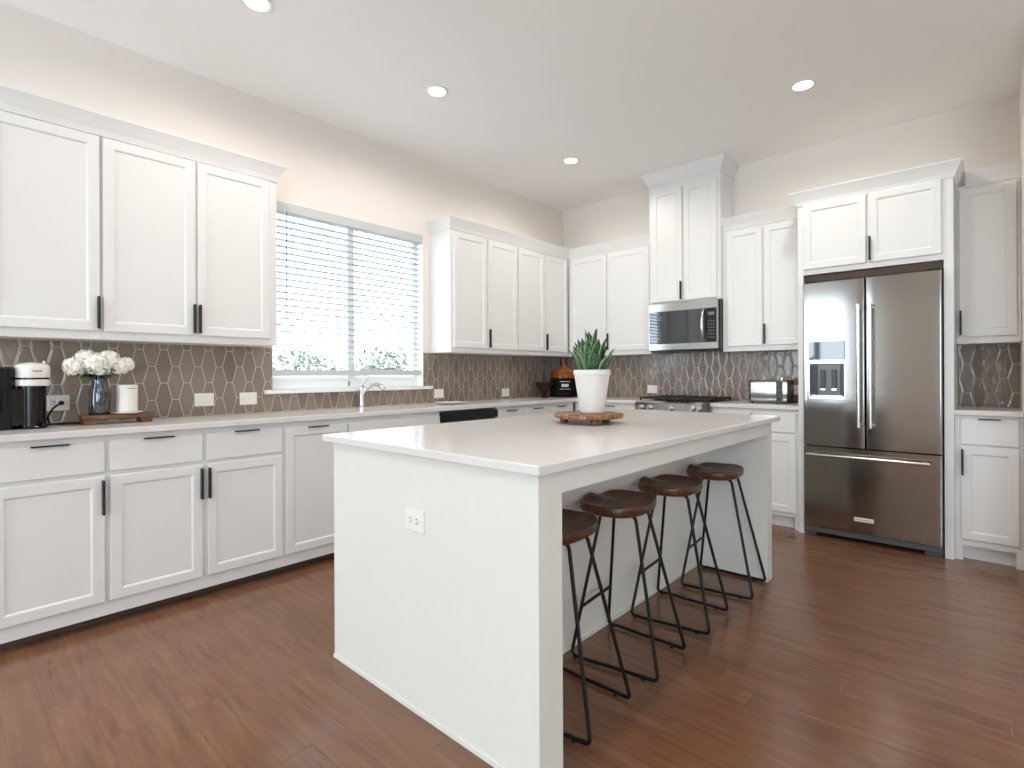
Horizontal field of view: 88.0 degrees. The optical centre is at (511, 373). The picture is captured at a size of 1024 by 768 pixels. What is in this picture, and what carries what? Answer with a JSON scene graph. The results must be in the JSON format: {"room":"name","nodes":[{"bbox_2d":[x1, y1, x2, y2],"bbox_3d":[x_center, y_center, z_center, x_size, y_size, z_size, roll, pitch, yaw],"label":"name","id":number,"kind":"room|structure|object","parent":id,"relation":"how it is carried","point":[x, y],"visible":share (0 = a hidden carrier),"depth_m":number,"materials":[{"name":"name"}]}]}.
{"room":"kitchen","nodes":[
{"label":"kitchen","id":0,"kind":"room"},
{"bbox_2d":[0,1,562,422],"bbox_3d":[-2.148,-0.350,3.496,0.171,3.229,8.420,0,0,42],"label":"wall","id":1,"kind":"structure","parent":0,"point":[332,169],"depth_m":3.72,"materials":[{"name":"beige paint"}]},
{"bbox_2d":[0,110,100,341],"bbox_3d":[-2.473,-0.741,2.780,0.328,1.116,0.464,0,0,42],"label":"upper cabinet","id":2,"kind":"object","parent":1,"relation":"attached to","point":[50,225],"visible":1,"depth_m":2.71,"materials":[{"name":"white paint"}]},
{"bbox_2d":[46,395,69,410],"bbox_3d":[-2.529,0.162,2.939,0.009,0.086,0.118,0,0,42],"label":"wall outlet","id":3,"kind":"object","parent":1,"relation":"attached to","point":[52,400],"visible":0.81,"depth_m":2.94,"materials":[{"name":"white plastic"}]},
{"bbox_2d":[48,400,54,405],"bbox_3d":[-2.541,0.162,2.923,0.004,0.036,0.028,0,0,42],"label":"socket","id":4,"kind":"object","parent":3,"relation":"attached to","point":[50,402],"depth_m":2.92,"materials":[{"name":"white plastic"}]},
{"bbox_2d":[92,136,276,346],"bbox_3d":[-1.997,-0.743,3.305,0.328,1.116,0.954,0,0,42],"label":"upper cabinet","id":5,"kind":"object","parent":1,"relation":"attached to","point":[189,247],"visible":0.95,"depth_m":3.16,"materials":[{"name":"white paint"}]},
{"bbox_2d":[0,84,286,182],"bbox_3d":[-2.136,-1.340,3.151,0.338,0.105,1.470,0,0,42],"label":"crown molding","id":6,"kind":"structure","parent":5,"relation":"attached to","point":[13,100],"depth_m":2.95,"materials":[{"name":"white paint"}]},
{"bbox_2d":[195,393,213,405],"bbox_3d":[-2.027,0.171,3.493,0.008,0.085,0.115,0,0,42],"label":"wall outlet","id":7,"kind":"object","parent":1,"relation":"attached to","point":[201,399],"visible":1,"depth_m":3.49,"materials":[{"name":"white plastic"}]},
{"bbox_2d":[240,392,256,404],"bbox_3d":[-1.840,0.173,3.699,0.008,0.085,0.115,0,0,42],"label":"wall outlet","id":8,"kind":"object","parent":1,"relation":"attached to","point":[247,398],"visible":1,"depth_m":3.70,"materials":[{"name":"white plastic"}]},
{"bbox_2d":[264,200,432,393],"bbox_3d":[-1.313,-0.562,4.394,0.200,1.411,1.522,0,0,42],"label":"window","id":9,"kind":"structure","parent":1,"relation":"in","point":[336,383],"depth_m":4.41,"materials":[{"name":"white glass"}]},
{"bbox_2d":[273,200,422,375],"bbox_3d":[-1.299,-0.625,4.364,0.100,1.277,1.361,0,0,42],"label":"window blind","id":10,"kind":"object","parent":9,"relation":"attached to","point":[282,208],"visible":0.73,"depth_m":4.29,"materials":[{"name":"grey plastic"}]},
{"bbox_2d":[434,389,443,397],"bbox_3d":[-0.686,0.186,4.973,0.008,0.085,0.115,0,0,42],"label":"wall outlet","id":11,"kind":"object","parent":1,"relation":"attached to","point":[438,393],"visible":1,"depth_m":4.97,"materials":[{"name":"white plastic"}]},
{"bbox_2d":[430,229,517,354],"bbox_3d":[-0.338,-0.751,5.137,0.328,1.116,0.893,0,0,42],"label":"upper cabinet","id":12,"kind":"object","parent":1,"relation":"attached to","point":[474,278],"visible":1,"depth_m":4.91,"materials":[{"name":"white paint"}]},
{"bbox_2d":[425,214,648,259],"bbox_3d":[0.304,-1.351,5.115,2.016,0.105,1.027,0,0,-39],"label":"crown molding","id":13,"kind":"structure","parent":12,"relation":"attached to","point":[449,221],"depth_m":5.40,"materials":[{"name":"white paint"}]},
{"bbox_2d":[502,388,508,396],"bbox_3d":[-0.069,0.200,5.655,0.008,0.085,0.115,0,0,42],"label":"wall outlet","id":14,"kind":"object","parent":1,"relation":"attached to","point":[505,392],"visible":1,"depth_m":5.65,"materials":[{"name":"white plastic"}]},
{"bbox_2d":[503,246,567,356],"bbox_3d":[0.254,-0.753,5.791,0.328,1.116,0.870,0,0,42],"label":"upper cabinet","id":15,"kind":"object","parent":1,"relation":"attached to","point":[542,277],"visible":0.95,"depth_m":5.67,"materials":[{"name":"white paint"}]},
{"bbox_2d":[0,524,1023,767],"bbox_3d":[1.028,1.300,0.626,8.720,0.100,8.420,0,0,42],"label":"floor","id":16,"kind":"structure","parent":0,"point":[854,653],"depth_m":2.17,"materials":[{"name":"brown wood"}]},
{"bbox_2d":[0,435,106,649],"bbox_3d":[-2.374,0.787,2.673,0.606,0.957,0.440,0,0,42],"label":"base cabinet","id":17,"kind":"object","parent":16,"relation":"on","point":[53,492],"visible":0.98,"depth_m":2.50,"materials":[{"name":"white paint"}]},
{"bbox_2d":[0,396,649,442],"bbox_3d":[-0.573,0.283,4.121,1.318,0.033,5.038,0,0,42],"label":"countertop","id":18,"kind":"structure","parent":17,"relation":"on","point":[129,426],"depth_m":3.25,"materials":[{"name":"white stone"}]},
{"bbox_2d":[0,361,52,430],"bbox_3d":[-2.454,0.104,2.631,0.154,0.342,0.250,0,0,42],"label":"coffee machine","id":19,"kind":"object","parent":18,"relation":"on","point":[23,407],"visible":1,"depth_m":2.62,"materials":[{"name":"plastic"}]},
{"bbox_2d":[41,423,52,425],"bbox_3d":[-2.347,0.255,2.674,0.055,0.011,0.040,0,0,42],"label":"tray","id":20,"kind":"object","parent":19,"relation":"on","point":[42,424],"depth_m":2.66,"materials":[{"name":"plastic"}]},
{"bbox_2d":[47,401,79,424],"bbox_3d":[-2.433,0.212,2.897,0.187,0.126,0.235,0,0,42],"label":"power cord","id":21,"kind":"object","parent":18,"relation":"on","point":[60,403],"visible":0.61,"depth_m":2.87,"materials":[{"name":"plastic"}]},
{"bbox_2d":[78,412,153,425],"bbox_3d":[-2.204,0.249,2.955,0.140,0.050,0.320,0,0,42],"label":"wooden tray","id":22,"kind":"object","parent":18,"relation":"on","point":[85,420],"visible":0.99,"depth_m":2.90,"materials":[{"name":"brown wood"}]},
{"bbox_2d":[88,375,110,414],"bbox_3d":[-2.257,0.116,2.897,0.096,0.215,0.096,0,0,42],"label":"vase","id":23,"kind":"object","parent":22,"relation":"on","point":[99,394],"visible":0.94,"depth_m":2.86,"materials":[{"name":"glass"}]},
{"bbox_2d":[62,349,134,379],"bbox_3d":[-2.258,0.031,2.895,0.212,0.325,0.321,0,0,42],"label":"flower bouquet","id":24,"kind":"object","parent":23,"relation":"in","point":[83,361],"visible":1,"depth_m":2.84,"materials":[{"name":"white plant"}]},
{"bbox_2d":[111,411,142,413],"bbox_3d":[-2.169,0.218,2.987,0.148,0.010,0.148,0,0,42],"label":"saucer","id":25,"kind":"object","parent":22,"relation":"on","point":[135,411],"visible":0.73,"depth_m":2.93,"materials":[{"name":"ceramic"}]},
{"bbox_2d":[116,383,137,411],"bbox_3d":[-2.169,0.133,2.986,0.100,0.160,0.100,0,0,42],"label":"candle jar","id":26,"kind":"object","parent":25,"relation":"on","point":[126,395],"visible":1,"depth_m":2.95,"materials":[{"name":"white ceramic"}]},
{"bbox_2d":[358,375,385,406],"bbox_3d":[-1.125,0.139,4.269,0.244,0.260,0.067,0,0,12],"label":"faucet","id":27,"kind":"object","parent":18,"relation":"on","point":[362,389],"visible":1,"depth_m":4.26,"materials":[{"name":"silver metal"}]},
{"bbox_2d":[435,401,466,403],"bbox_3d":[-0.538,0.259,4.712,0.243,0.015,0.320,0,0,42],"label":"spoon rest","id":28,"kind":"object","parent":18,"relation":"on","point":[443,402],"visible":0.98,"depth_m":4.75,"materials":[{"name":"white ceramic"}]},
{"bbox_2d":[535,360,553,397],"bbox_3d":[0.354,0.058,5.832,0.208,0.410,0.208,0,0,42],"label":"pedestal bowl","id":29,"kind":"object","parent":18,"relation":"on","point":[543,387],"visible":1,"depth_m":5.78,"materials":[{"name":"brown wood"}]},
{"bbox_2d":[550,357,576,397],"bbox_3d":[0.582,0.038,5.950,0.303,0.447,0.303,0,0,42],"label":"bottle","id":30,"kind":"object","parent":18,"relation":"on","point":[564,385],"visible":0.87,"depth_m":5.82,"materials":[{"name":"brown glass"}]},
{"bbox_2d":[635,395,732,412],"bbox_3d":[1.632,0.302,5.052,0.695,0.161,0.682,0,0,42],"label":"gas cooktop","id":31,"kind":"object","parent":18,"relation":"in","point":[661,402],"visible":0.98,"depth_m":4.87,"materials":[{"name":"silver metal"}]},
{"bbox_2d":[104,423,283,620],"bbox_3d":[-1.926,0.785,3.168,0.606,0.957,0.895,0,0,42],"label":"base cabinet","id":32,"kind":"object","parent":16,"relation":"on","point":[191,512],"visible":0.98,"depth_m":2.93,"materials":[{"name":"white paint"}]},
{"bbox_2d":[279,418,346,570],"bbox_3d":[-1.480,0.783,3.665,0.600,0.957,0.439,0,0,42],"label":"base cabinet","id":33,"kind":"object","parent":16,"relation":"on","point":[308,461],"visible":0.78,"depth_m":3.44,"materials":[{"name":"white paint"}]},
{"bbox_2d":[346,411,439,431],"bbox_3d":[-1.052,0.781,4.133,0.606,0.957,0.830,0,0,42],"label":"base cabinet","id":34,"kind":"object","parent":16,"relation":"on","point":[426,418],"visible":0.03,"depth_m":3.91,"materials":[{"name":"white paint"}]},
{"bbox_2d":[439,408,497,422],"bbox_3d":[-0.537,0.735,4.671,0.594,0.845,0.654,0,0,42],"label":"dishwasher","id":35,"kind":"object","parent":16,"relation":"on","point":[481,413],"visible":0.2,"depth_m":4.48,"materials":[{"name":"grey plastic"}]},
{"bbox_2d":[493,405,523,417],"bbox_3d":[-0.206,0.777,5.067,0.606,0.957,0.374,0,0,42],"label":"base cabinet","id":36,"kind":"object","parent":16,"relation":"on","point":[509,411],"visible":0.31,"depth_m":4.88,"materials":[{"name":"white paint"}]},
{"bbox_2d":[523,404,549,415],"bbox_3d":[0.050,0.776,5.349,0.606,0.957,0.388,0,0,42],"label":"base cabinet","id":37,"kind":"object","parent":16,"relation":"on","point":[537,408],"visible":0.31,"depth_m":5.16,"materials":[{"name":"white paint"}]},
{"bbox_2d":[322,408,779,767],"bbox_3d":[0.403,0.758,2.789,1.237,0.990,2.330,0,0,42],"label":"kitchen island","id":38,"kind":"object","parent":16,"relation":"on","point":[467,623],"visible":0.91,"depth_m":2.00,"materials":[{"name":"white paint"}]},
{"bbox_2d":[405,507,424,534],"bbox_3d":[-0.362,0.543,1.963,0.112,0.085,0.009,0,0,42],"label":"wall outlet","id":39,"kind":"object","parent":38,"relation":"attached to","point":[414,518],"visible":1,"depth_m":1.96,"materials":[{"name":"white plastic"}]},
{"bbox_2d":[408,514,412,524],"bbox_3d":[-0.377,0.544,1.975,0.028,0.036,0.004,0,0,42],"label":"socket","id":40,"kind":"object","parent":39,"relation":"attached to","point":[410,516],"depth_m":1.97,"materials":[{"name":"white plastic"}]},
{"bbox_2d":[415,516,419,526],"bbox_3d":[-0.349,0.543,1.949,0.028,0.036,0.004,0,0,42],"label":"socket","id":41,"kind":"object","parent":39,"relation":"attached to","point":[417,518],"depth_m":1.94,"materials":[{"name":"white plastic"}]},
{"bbox_2d":[322,408,779,476],"bbox_3d":[0.400,0.278,2.789,1.237,0.030,2.330,0,0,42],"label":"island countertop","id":42,"kind":"structure","parent":38,"relation":"on","point":[538,445],"depth_m":2.21,"materials":[{"name":"white stone"}]},
{"bbox_2d":[554,411,622,425],"bbox_3d":[0.409,0.235,2.835,0.366,0.054,0.366,0,0,42],"label":"round wooden riser","id":43,"kind":"object","parent":42,"relation":"on","point":[564,416],"visible":0.89,"depth_m":2.71,"materials":[{"name":"brown wood"}]},
{"bbox_2d":[568,329,614,412],"bbox_3d":[0.427,-0.016,2.840,0.229,0.448,0.224,0,0,-10],"label":"potted snake plant","id":44,"kind":"object","parent":43,"relation":"on","point":[592,376],"visible":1,"depth_m":2.77,"materials":[{"name":"green plant"}]},
{"bbox_2d":[549,402,572,412],"bbox_3d":[0.321,0.775,5.649,0.606,0.957,0.420,0,0,42],"label":"base cabinet","id":45,"kind":"object","parent":16,"relation":"on","point":[565,406],"visible":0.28,"depth_m":5.45,"materials":[{"name":"white paint"}]},
{"bbox_2d":[562,509,630,745],"bbox_3d":[0.199,0.907,2.014,0.400,0.695,0.380,0,0,37],"label":"bar stool","id":46,"kind":"object","parent":16,"relation":"on","point":[577,526],"visible":0.39,"depth_m":2.01,"materials":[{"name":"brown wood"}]},
{"bbox_2d":[575,402,634,410],"bbox_3d":[1.127,0.771,5.585,0.764,0.957,0.606,0,0,42],"label":"base cabinet","id":47,"kind":"object","parent":16,"relation":"on","point":[607,405],"visible":0.09,"depth_m":5.29,"materials":[{"name":"white paint"}]},
{"bbox_2d":[571,489,685,682],"bbox_3d":[0.525,0.905,2.375,0.400,0.695,0.380,0,0,37],"label":"bar stool","id":48,"kind":"object","parent":16,"relation":"on","point":[618,503],"visible":0.99,"depth_m":2.37,"materials":[{"name":"brown wood"}]},
{"bbox_2d":[630,474,728,634],"bbox_3d":[0.875,0.904,2.759,0.400,0.695,0.380,0,0,37],"label":"bar stool","id":49,"kind":"object","parent":16,"relation":"on","point":[669,485],"visible":0.97,"depth_m":2.75,"materials":[{"name":"brown wood"}]},
{"bbox_2d":[681,462,765,599],"bbox_3d":[1.258,0.902,3.149,0.400,0.695,0.380,0,0,37],"label":"bar stool","id":50,"kind":"object","parent":16,"relation":"on","point":[709,471],"visible":0.98,"depth_m":3.14,"materials":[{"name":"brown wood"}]},
{"bbox_2d":[711,407,798,530],"bbox_3d":[2.192,0.767,4.621,0.704,0.957,0.606,0,0,42],"label":"base cabinet","id":51,"kind":"object","parent":16,"relation":"on","point":[784,432],"visible":0.25,"depth_m":4.26,"materials":[{"name":"white paint"}]},
{"bbox_2d":[710,400,798,409],"bbox_3d":[2.188,0.271,4.620,0.704,0.033,0.591,0,0,42],"label":"countertop","id":52,"kind":"structure","parent":51,"relation":"on","point":[735,403],"depth_m":4.45,"materials":[{"name":"white stone"}]},
{"bbox_2d":[749,377,797,403],"bbox_3d":[2.325,0.141,4.663,0.356,0.226,0.328,0,0,42],"label":"toaster","id":53,"kind":"object","parent":52,"relation":"on","point":[778,391],"visible":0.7,"depth_m":4.55,"materials":[{"name":"silver metal"}]},
{"bbox_2d":[803,268,944,557],"bbox_3d":[2.749,0.267,4.024,0.837,1.952,0.688,0,0,42],"label":"refrigerator","id":54,"kind":"object","parent":16,"relation":"on","point":[873,347],"visible":1,"depth_m":3.77,"materials":[{"name":"metal"}]},
{"bbox_2d":[798,177,957,559],"bbox_3d":[2.782,-0.042,4.052,0.940,2.570,0.633,0,0,42],"label":"tall cabinet","id":55,"kind":"object","parent":16,"relation":"on","point":[911,228],"visible":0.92,"depth_m":3.75,"materials":[{"name":"white paint"}]},
{"bbox_2d":[720,157,1020,231],"bbox_3d":[2.640,-1.361,4.175,1.979,0.105,0.649,0,0,42],"label":"crown molding","id":56,"kind":"structure","parent":55,"relation":"attached to","point":[954,168],"depth_m":3.78,"materials":[{"name":"white paint"}]},
{"bbox_2d":[955,415,1023,570],"bbox_3d":[3.274,0.757,3.641,0.334,0.967,0.606,0,0,42],"label":"base cabinet","id":57,"kind":"object","parent":16,"relation":"on","point":[989,450],"visible":0.99,"depth_m":3.44,"materials":[{"name":"white paint"}]},
{"bbox_2d":[954,406,1023,416],"bbox_3d":[3.271,0.257,3.640,0.336,0.032,0.591,0,0,42],"label":"countertop","id":58,"kind":"structure","parent":57,"relation":"on","point":[960,410],"depth_m":3.48,"materials":[{"name":"white stone"}]},
{"bbox_2d":[0,0,1023,210],"bbox_3d":[1.013,-2.038,0.626,8.720,0.120,8.420,0,0,42],"label":"ceiling","id":59,"kind":"structure","parent":0,"point":[630,90],"depth_m":3.41,"materials":[{"name":"paint"}]},
{"bbox_2d":[240,0,272,13],"bbox_3d":[-1.352,-1.964,2.809,0.160,0.008,0.160,0,0,42],"label":"recessed light","id":60,"kind":"object","parent":59,"relation":"in","point":[258,6],"visible":1,"depth_m":2.82,"materials":[{"name":"white"}]},
{"bbox_2d":[425,85,447,97],"bbox_3d":[-0.524,-1.967,3.696,0.160,0.008,0.160,0,0,42],"label":"recessed light","id":61,"kind":"object","parent":59,"relation":"in","point":[437,91],"visible":1,"depth_m":3.69,"materials":[{"name":"white"}]},
{"bbox_2d":[562,157,578,163],"bbox_3d":[0.545,-1.972,4.909,0.160,0.008,0.160,0,0,42],"label":"recessed light","id":62,"kind":"object","parent":59,"relation":"in","point":[569,160],"visible":1,"depth_m":4.90,"materials":[{"name":"white"}]},
{"bbox_2d":[790,79,815,91],"bbox_3d":[1.998,-1.978,3.639,0.160,0.008,0.160,0,0,42],"label":"recessed light","id":63,"kind":"object","parent":59,"relation":"in","point":[805,84],"visible":1,"depth_m":3.63,"materials":[{"name":"white"}]},
{"bbox_2d":[563,93,1019,410],"bbox_3d":[2.222,-0.369,5.103,4.172,3.229,0.171,0,0,42],"label":"wall","id":64,"kind":"structure","parent":0,"point":[984,134],"depth_m":4.67,"materials":[{"name":"beige paint"}]},
{"bbox_2d":[568,245,664,356],"bbox_3d":[1.107,-0.757,5.786,1.032,1.116,0.328,0,0,42],"label":"upper cabinet","id":65,"kind":"object","parent":64,"relation":"attached to","point":[609,293],"visible":0.82,"depth_m":5.64,"materials":[{"name":"white paint"}]},
{"bbox_2d":[647,385,656,392],"bbox_3d":[1.494,0.163,5.643,0.115,0.085,0.008,0,0,42],"label":"wall outlet","id":66,"kind":"object","parent":64,"relation":"attached to","point":[650,388],"visible":1,"depth_m":5.64,"materials":[{"name":"white plastic"}]},
{"bbox_2d":[641,153,739,304],"bbox_3d":[1.731,-1.333,5.178,0.831,1.294,0.390,0,0,42],"label":"upper cabinet","id":67,"kind":"object","parent":64,"relation":"attached to","point":[688,202],"visible":0.93,"depth_m":5.03,"materials":[{"name":"white paint"}]},
{"bbox_2d":[649,299,722,352],"bbox_3d":[1.717,-0.447,5.150,0.696,0.472,0.433,0,0,42],"label":"microwave","id":68,"kind":"object","parent":67,"relation":"attached to","point":[690,326],"visible":0.98,"depth_m":5.01,"materials":[{"name":"metal"}]},
{"bbox_2d":[723,218,797,351],"bbox_3d":[2.279,-0.762,4.725,0.703,1.116,0.328,0,0,42],"label":"upper cabinet","id":69,"kind":"object","parent":64,"relation":"attached to","point":[760,262],"visible":0.85,"depth_m":4.64,"materials":[{"name":"white paint"}]},
{"bbox_2d":[794,385,797,394],"bbox_3d":[2.545,0.144,4.691,0.115,0.085,0.008,0,0,42],"label":"wall outlet","id":70,"kind":"object","parent":64,"relation":"attached to","point":[795,386],"visible":0.17,"depth_m":4.71,"materials":[{"name":"white plastic"}]},
{"bbox_2d":[956,178,1020,344],"bbox_3d":[3.361,-0.768,3.744,0.333,1.113,0.328,0,0,42],"label":"upper cabinet","id":71,"kind":"object","parent":64,"relation":"attached to","point":[988,216],"visible":0.98,"depth_m":3.64,"materials":[{"name":"white paint"}]},
{"bbox_2d":[1019,47,1023,411],"bbox_3d":[3.323,-0.374,3.330,0.160,3.229,1.000,0,0,42],"label":"wall","id":72,"kind":"structure","parent":0,"point":[1021,89],"depth_m":3.45,"materials":[{"name":"beige paint"}]},
{"label":"outside","id":73,"kind":"structure","parent":0,"visible":0},
{"bbox_3d":[-13.987,1.866,12.945,29.600,0.100,70.000,0,0,42],"label":"ground","id":74,"kind":"structure","parent":73,"visible":0},
{"bbox_2d":[273,346,341,369],"bbox_3d":[-5.053,0.652,12.798,2.447,2.668,2.426,0,0,42],"label":"tree","id":75,"kind":"object","parent":74,"relation":"on","point":[318,361],"visible":0.09,"depth_m":12.67,"materials":[{"name":"green plant"}]},
{"bbox_2d":[354,346,409,369],"bbox_3d":[-3.417,0.621,14.578,2.411,2.766,2.454,0,0,42],"label":"bush","id":76,"kind":"object","parent":74,"relation":"on","point":[396,362],"visible":0.12,"depth_m":14.44,"materials":[{"name":"green plant"}]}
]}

